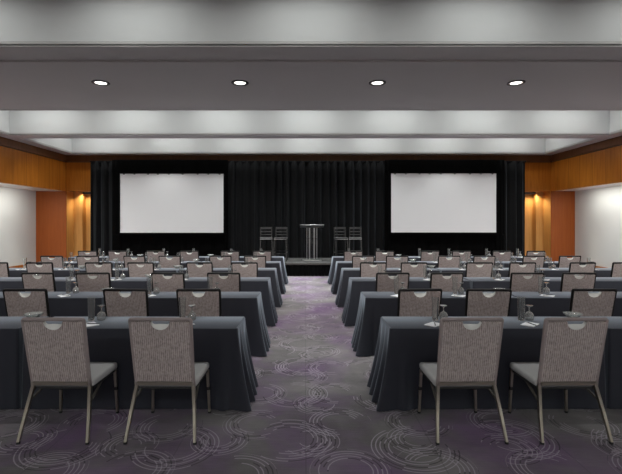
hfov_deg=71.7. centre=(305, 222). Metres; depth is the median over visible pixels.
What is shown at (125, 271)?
tablecloth
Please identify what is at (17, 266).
baseboard
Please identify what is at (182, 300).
glass
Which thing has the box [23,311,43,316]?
candy bowl
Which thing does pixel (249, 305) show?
tablecloth
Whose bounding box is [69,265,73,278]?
glass
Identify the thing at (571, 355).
banquet chair
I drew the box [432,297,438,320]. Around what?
glass
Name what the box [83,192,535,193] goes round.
trim
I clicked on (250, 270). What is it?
banquet chair
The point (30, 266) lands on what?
banquet chair
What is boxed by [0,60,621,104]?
ceiling
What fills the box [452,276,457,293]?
glass
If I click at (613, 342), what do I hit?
tablecloth
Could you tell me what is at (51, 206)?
wall
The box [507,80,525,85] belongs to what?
recessed light
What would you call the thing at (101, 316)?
bowl
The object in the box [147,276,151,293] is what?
glass
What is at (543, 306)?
tablecloth
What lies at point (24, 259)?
glass
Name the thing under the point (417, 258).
tablecloth
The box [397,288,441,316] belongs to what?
banquet chair
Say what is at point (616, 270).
banquet chair
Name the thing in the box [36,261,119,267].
tablecloth
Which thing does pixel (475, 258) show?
banquet chair
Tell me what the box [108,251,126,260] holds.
banquet chair
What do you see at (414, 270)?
banquet chair
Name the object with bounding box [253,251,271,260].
banquet chair
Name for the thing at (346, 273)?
tablecloth
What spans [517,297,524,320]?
glass
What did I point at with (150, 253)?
banquet chair
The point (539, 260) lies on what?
banquet chair
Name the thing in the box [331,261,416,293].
tablecloth
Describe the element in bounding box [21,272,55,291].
banquet chair
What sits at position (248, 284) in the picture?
tablecloth
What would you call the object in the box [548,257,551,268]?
glass
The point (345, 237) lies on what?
bar stool
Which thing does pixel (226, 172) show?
curtain
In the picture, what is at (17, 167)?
wall
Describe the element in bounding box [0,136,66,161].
trim
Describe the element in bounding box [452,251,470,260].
banquet chair
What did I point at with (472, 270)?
banquet chair
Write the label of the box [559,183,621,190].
ceiling
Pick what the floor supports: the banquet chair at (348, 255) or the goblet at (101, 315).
the banquet chair at (348, 255)
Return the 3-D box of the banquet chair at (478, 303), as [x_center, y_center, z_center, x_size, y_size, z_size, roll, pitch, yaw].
[1.928,1.141,4.738,0.532,0.915,0.544,0,0,3]
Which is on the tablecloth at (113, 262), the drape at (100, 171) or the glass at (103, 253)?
the glass at (103, 253)
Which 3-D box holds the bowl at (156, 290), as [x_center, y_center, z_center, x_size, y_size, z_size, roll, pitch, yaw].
[-1.902,0.859,5.491,0.080,0.082,0.080,0,0,0]
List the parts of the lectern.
post, post, panel, post, post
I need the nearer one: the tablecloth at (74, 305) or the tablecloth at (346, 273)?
the tablecloth at (74, 305)
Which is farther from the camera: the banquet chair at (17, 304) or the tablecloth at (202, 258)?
the tablecloth at (202, 258)
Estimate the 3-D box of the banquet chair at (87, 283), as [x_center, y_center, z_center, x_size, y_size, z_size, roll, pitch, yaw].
[-2.955,1.141,6.208,0.532,0.915,0.544,0,0,-3]
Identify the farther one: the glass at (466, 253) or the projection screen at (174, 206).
the projection screen at (174, 206)
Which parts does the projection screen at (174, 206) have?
screen frame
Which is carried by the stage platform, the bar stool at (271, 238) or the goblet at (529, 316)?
the bar stool at (271, 238)
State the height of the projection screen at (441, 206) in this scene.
3.820 m
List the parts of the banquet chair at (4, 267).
backrest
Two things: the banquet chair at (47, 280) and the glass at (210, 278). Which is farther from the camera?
the banquet chair at (47, 280)
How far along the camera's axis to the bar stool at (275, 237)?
13.81 m
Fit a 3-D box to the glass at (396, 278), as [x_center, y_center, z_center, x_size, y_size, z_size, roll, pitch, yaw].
[1.164,0.792,5.495,0.065,0.216,0.065,0,0,-20]
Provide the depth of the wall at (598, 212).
14.57 m
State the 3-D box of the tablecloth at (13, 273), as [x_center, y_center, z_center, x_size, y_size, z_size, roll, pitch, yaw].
[-5.260,1.244,8.412,1.866,0.688,0.492,0,0,0]
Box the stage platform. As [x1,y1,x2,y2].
[284,258,331,275]
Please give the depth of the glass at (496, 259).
8.47 m
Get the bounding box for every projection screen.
[112,160,227,255]
[385,160,504,255]
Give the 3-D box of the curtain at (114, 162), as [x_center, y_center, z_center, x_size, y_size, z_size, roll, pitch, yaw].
[-6.653,-0.310,15.106,0.255,3.780,0.031,0,0,0]
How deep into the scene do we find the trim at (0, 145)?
13.92 m
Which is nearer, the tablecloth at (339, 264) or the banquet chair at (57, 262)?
the banquet chair at (57, 262)
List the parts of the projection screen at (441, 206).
screen frame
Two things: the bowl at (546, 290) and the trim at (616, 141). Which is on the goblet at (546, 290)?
the bowl at (546, 290)
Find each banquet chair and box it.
[0,262,9,276]
[2,289,49,316]
[16,317,118,444]
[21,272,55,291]
[26,262,53,275]
[40,256,62,267]
[75,272,110,291]
[76,256,99,267]
[78,251,96,257]
[85,262,112,276]
[103,289,148,316]
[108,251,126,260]
[123,256,145,267]
[123,317,210,444]
[127,262,153,276]
[146,251,164,260]
[151,272,184,291]
[158,256,180,267]
[176,289,221,316]
[180,251,198,260]
[186,262,212,276]
[207,272,240,291]
[209,256,231,267]
[221,251,239,260]
[231,262,257,276]
[244,256,265,267]
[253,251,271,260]
[344,251,362,260]
[352,256,373,267]
[360,262,386,276]
[375,251,393,260]
[376,272,409,291]
[386,256,408,267]
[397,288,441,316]
[400,262,427,276]
[417,317,508,444]
[420,251,438,260]
[430,272,463,291]
[437,256,459,267]
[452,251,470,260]
[465,262,492,276]
[465,288,511,316]
[473,256,495,264]
[492,251,510,260]
[508,262,535,276]
[508,317,613,444]
[509,272,544,291]
[522,256,544,267]
[526,251,544,257]
[558,256,580,267]
[560,272,596,291]
[568,262,595,275]
[569,289,616,316]
[610,262,621,276]
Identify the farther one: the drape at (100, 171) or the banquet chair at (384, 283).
the drape at (100, 171)
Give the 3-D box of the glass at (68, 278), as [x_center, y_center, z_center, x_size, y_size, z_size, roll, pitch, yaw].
[-3.027,0.792,5.498,0.065,0.216,0.065,0,0,15]
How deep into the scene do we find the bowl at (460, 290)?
5.46 m
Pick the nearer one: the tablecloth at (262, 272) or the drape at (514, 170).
the tablecloth at (262, 272)
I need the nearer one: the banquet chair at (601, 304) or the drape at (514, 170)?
the banquet chair at (601, 304)
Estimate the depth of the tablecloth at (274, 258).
11.18 m
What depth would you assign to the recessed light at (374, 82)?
7.54 m
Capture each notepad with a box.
[86,322,98,326]
[424,322,438,326]
[521,322,538,326]
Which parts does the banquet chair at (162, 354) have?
leg, leg, backrest, frame, rail, seat, leg, leg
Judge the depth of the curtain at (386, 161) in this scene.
15.10 m
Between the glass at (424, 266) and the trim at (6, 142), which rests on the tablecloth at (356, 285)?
the glass at (424, 266)
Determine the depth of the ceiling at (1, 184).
14.29 m
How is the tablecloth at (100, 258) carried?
on the folding table
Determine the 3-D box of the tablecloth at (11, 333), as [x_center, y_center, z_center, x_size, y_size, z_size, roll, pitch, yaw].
[-3.380,1.244,3.913,1.866,0.688,0.492,0,0,0]
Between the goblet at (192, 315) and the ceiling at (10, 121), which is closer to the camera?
the goblet at (192, 315)
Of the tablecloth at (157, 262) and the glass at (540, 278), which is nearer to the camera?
the glass at (540, 278)
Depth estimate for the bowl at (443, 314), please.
3.97 m
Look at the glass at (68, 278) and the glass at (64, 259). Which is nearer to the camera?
the glass at (68, 278)
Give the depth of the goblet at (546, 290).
5.48 m
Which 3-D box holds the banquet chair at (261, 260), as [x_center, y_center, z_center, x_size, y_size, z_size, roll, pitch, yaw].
[-1.051,1.141,9.278,0.532,0.915,0.544,0,0,1]
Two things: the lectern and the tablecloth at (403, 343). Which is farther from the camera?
the lectern
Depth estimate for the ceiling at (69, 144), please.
15.47 m
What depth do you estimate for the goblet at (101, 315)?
3.97 m
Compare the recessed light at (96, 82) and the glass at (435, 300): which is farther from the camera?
the recessed light at (96, 82)
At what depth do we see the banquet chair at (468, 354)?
3.16 m
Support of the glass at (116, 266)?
on the tablecloth at (127, 282)
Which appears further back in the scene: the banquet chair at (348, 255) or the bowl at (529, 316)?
the banquet chair at (348, 255)
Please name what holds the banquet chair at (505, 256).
on the floor
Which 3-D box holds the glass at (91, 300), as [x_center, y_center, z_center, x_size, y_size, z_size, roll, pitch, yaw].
[-1.975,0.792,3.970,0.065,0.216,0.065,0,0,-39]
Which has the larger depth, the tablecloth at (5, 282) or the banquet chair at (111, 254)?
the banquet chair at (111, 254)
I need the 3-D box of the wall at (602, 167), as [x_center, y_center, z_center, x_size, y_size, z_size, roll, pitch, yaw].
[9.155,-0.320,5.850,0.130,3.840,21.700,0,0,0]
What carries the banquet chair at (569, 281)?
on the floor
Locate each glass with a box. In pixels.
[23,258,26,268]
[63,258,65,268]
[66,276,70,293]
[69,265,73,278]
[87,297,94,320]
[102,252,104,261]
[115,265,118,278]
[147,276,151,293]
[179,297,185,316]
[208,276,212,288]
[394,276,398,293]
[423,265,426,277]
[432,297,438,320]
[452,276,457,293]
[459,258,461,268]
[465,252,467,261]
[492,265,495,278]
[495,258,498,268]
[510,252,512,261]
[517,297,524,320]
[538,276,543,293]
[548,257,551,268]
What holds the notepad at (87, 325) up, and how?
on the tablecloth at (221, 342)
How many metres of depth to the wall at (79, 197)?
16.40 m
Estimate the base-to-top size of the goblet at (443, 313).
0.137 m
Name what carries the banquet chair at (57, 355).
on the floor
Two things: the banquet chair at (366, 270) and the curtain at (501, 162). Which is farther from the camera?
the curtain at (501, 162)
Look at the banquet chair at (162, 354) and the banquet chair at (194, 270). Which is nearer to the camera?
the banquet chair at (162, 354)
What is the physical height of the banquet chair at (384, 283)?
0.915 m
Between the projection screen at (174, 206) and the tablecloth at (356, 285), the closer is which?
the tablecloth at (356, 285)
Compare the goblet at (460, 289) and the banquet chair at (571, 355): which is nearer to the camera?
the banquet chair at (571, 355)
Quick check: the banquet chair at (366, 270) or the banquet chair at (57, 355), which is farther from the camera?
the banquet chair at (366, 270)
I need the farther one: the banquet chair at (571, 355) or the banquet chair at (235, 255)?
the banquet chair at (235, 255)
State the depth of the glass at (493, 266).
6.96 m
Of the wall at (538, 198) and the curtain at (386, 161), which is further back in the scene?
the wall at (538, 198)
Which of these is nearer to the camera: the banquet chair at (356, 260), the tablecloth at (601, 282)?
the tablecloth at (601, 282)
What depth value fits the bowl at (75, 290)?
5.49 m
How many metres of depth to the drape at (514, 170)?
15.34 m
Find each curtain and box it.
[112,160,116,252]
[226,172,227,250]
[385,160,388,252]
[499,160,504,252]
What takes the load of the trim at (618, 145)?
attached to the wall at (602, 167)
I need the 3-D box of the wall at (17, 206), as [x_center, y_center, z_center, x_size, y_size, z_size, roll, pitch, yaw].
[-10.010,0.170,5.460,0.100,2.860,20.920,0,0,0]
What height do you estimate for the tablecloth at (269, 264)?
0.688 m
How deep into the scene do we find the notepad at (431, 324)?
3.78 m
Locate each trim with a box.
[0,44,621,46]
[0,110,621,134]
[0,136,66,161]
[0,145,63,161]
[20,138,598,153]
[67,155,550,161]
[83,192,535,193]
[551,136,621,161]
[553,145,619,161]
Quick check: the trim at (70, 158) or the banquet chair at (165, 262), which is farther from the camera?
the trim at (70, 158)
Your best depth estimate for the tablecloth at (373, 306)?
5.18 m
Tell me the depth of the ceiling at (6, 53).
6.46 m
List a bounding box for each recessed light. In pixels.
[91,80,109,85]
[231,80,248,85]
[369,80,385,85]
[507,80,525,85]
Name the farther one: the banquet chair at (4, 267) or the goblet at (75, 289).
the banquet chair at (4, 267)
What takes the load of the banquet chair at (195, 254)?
on the floor
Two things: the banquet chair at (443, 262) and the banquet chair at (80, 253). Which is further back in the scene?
the banquet chair at (80, 253)
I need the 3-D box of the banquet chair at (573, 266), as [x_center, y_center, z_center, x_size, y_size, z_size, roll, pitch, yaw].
[4.849,1.141,7.778,0.532,0.915,0.544,0,0,-2]
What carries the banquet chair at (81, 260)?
on the floor
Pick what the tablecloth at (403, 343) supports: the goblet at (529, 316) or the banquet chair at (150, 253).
the goblet at (529, 316)
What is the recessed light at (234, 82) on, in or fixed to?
attached to the ceiling at (22, 82)
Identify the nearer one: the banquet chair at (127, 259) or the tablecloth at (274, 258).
the banquet chair at (127, 259)
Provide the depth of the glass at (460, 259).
8.44 m
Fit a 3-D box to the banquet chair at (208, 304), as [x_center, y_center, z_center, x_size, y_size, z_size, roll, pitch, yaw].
[-1.115,1.141,4.738,0.532,0.915,0.544,0,0,0]
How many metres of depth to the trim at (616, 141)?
13.74 m
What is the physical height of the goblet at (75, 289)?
0.137 m
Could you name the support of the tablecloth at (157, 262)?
on the folding table
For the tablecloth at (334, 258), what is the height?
0.688 m
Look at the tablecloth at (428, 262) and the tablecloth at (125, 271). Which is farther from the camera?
the tablecloth at (428, 262)
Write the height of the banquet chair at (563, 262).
0.915 m
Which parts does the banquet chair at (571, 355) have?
leg, leg, seat, leg, rail, frame, backrest, leg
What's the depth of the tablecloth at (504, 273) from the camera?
8.18 m
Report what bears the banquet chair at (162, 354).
on the floor
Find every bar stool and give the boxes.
[260,227,272,255]
[273,227,287,260]
[333,227,347,255]
[349,227,361,250]
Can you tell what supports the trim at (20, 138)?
attached to the ceiling at (6, 53)
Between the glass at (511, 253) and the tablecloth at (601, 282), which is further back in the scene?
the glass at (511, 253)
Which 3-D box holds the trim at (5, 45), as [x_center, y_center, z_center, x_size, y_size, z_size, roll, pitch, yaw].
[0.115,-2.504,4.030,17.054,0.032,4.084,0,0,0]
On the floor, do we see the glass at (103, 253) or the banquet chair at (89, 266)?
the banquet chair at (89, 266)
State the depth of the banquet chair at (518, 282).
5.97 m
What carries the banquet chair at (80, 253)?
on the floor
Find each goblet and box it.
[72,282,78,293]
[97,305,105,320]
[153,282,159,293]
[187,305,195,320]
[439,305,447,318]
[458,282,463,293]
[525,305,533,320]
[543,282,549,293]
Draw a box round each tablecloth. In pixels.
[0,277,23,291]
[0,292,104,316]
[0,317,23,408]
[9,268,84,276]
[21,317,257,411]
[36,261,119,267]
[55,277,146,291]
[68,256,136,260]
[80,268,178,276]
[105,292,270,356]
[114,261,200,267]
[152,277,277,325]
[167,256,208,261]
[178,268,282,306]
[198,261,285,293]
[218,256,287,283]
[327,256,399,283]
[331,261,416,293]
[335,268,439,306]
[341,277,469,325]
[351,292,517,355]
[367,317,605,411]
[408,256,472,261]
[416,261,502,267]
[435,268,535,276]
[463,277,560,291]
[471,256,546,260]
[501,261,585,267]
[511,292,621,316]
[540,268,610,276]
[594,277,621,291]
[605,317,621,408]
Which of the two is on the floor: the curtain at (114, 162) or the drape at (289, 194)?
the drape at (289, 194)
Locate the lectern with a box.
[300,224,323,260]
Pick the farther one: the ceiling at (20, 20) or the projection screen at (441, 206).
the projection screen at (441, 206)
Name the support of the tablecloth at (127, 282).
on the folding table
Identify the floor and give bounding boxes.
[0,276,621,473]
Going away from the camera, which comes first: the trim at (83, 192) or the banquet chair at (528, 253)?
the banquet chair at (528, 253)
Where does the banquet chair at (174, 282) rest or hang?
on the floor
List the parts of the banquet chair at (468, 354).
leg, leg, seat, rail, frame, backrest, leg, leg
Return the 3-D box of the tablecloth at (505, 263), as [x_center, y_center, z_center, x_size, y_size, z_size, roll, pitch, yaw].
[5.405,1.244,9.913,1.866,0.688,0.493,0,0,0]
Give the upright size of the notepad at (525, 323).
0.007 m
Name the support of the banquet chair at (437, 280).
on the floor
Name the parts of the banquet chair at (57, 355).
leg, backrest, frame, rail, leg, seat, leg, leg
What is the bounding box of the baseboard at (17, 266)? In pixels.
[9,265,22,267]
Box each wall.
[0,146,73,260]
[0,187,35,266]
[36,162,574,261]
[74,192,85,256]
[86,194,532,252]
[533,192,543,252]
[544,145,621,257]
[575,186,621,267]
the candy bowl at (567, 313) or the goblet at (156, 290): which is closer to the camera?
the candy bowl at (567, 313)
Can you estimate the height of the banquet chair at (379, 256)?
0.915 m
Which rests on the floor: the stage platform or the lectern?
the stage platform
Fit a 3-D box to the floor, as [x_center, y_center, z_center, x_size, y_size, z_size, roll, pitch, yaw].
[0.005,1.650,5.900,20.530,0.100,22.400,0,0,0]
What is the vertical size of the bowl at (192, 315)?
0.082 m
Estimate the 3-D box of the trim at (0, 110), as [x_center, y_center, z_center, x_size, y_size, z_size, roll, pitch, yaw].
[0.115,-2.504,10.855,17.054,0.032,2.714,0,0,0]
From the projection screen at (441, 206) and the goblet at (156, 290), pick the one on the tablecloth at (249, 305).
the goblet at (156, 290)
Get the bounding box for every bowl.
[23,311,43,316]
[72,287,78,293]
[97,311,105,320]
[153,287,159,293]
[187,311,195,320]
[439,311,447,318]
[458,287,463,293]
[525,311,533,320]
[543,287,549,293]
[563,311,582,316]
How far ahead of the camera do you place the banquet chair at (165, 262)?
9.03 m
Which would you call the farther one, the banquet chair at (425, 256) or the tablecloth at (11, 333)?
the banquet chair at (425, 256)
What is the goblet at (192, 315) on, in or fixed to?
on the tablecloth at (221, 342)
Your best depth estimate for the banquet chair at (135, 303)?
4.50 m
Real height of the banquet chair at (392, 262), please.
0.915 m
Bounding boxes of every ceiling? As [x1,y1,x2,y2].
[0,0,621,40]
[0,41,621,154]
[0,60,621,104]
[0,111,621,132]
[0,183,57,190]
[28,138,589,151]
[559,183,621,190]
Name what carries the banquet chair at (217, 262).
on the floor
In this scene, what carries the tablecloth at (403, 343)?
on the folding table
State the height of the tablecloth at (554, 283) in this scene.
0.688 m
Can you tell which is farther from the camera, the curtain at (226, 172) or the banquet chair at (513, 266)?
the curtain at (226, 172)
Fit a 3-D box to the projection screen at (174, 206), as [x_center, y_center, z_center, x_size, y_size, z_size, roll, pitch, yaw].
[-4.749,-0.310,15.010,4.063,3.820,0.520,0,0,0]
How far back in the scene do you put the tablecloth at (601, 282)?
6.68 m
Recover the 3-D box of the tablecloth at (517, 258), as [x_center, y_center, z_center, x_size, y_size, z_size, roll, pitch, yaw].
[5.405,1.244,11.412,1.866,0.688,0.492,0,0,0]
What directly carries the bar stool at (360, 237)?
on the stage platform
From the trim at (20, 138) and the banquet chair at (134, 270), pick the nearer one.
the banquet chair at (134, 270)
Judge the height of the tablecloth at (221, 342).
0.688 m
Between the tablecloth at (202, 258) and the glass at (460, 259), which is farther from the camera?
the tablecloth at (202, 258)
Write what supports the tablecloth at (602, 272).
on the folding table
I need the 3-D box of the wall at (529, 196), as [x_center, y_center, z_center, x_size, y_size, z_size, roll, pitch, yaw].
[0.125,0.170,16.700,17.950,2.860,0.100,0,0,0]
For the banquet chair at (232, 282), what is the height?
0.915 m
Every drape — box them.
[90,161,111,255]
[228,161,384,257]
[505,161,525,255]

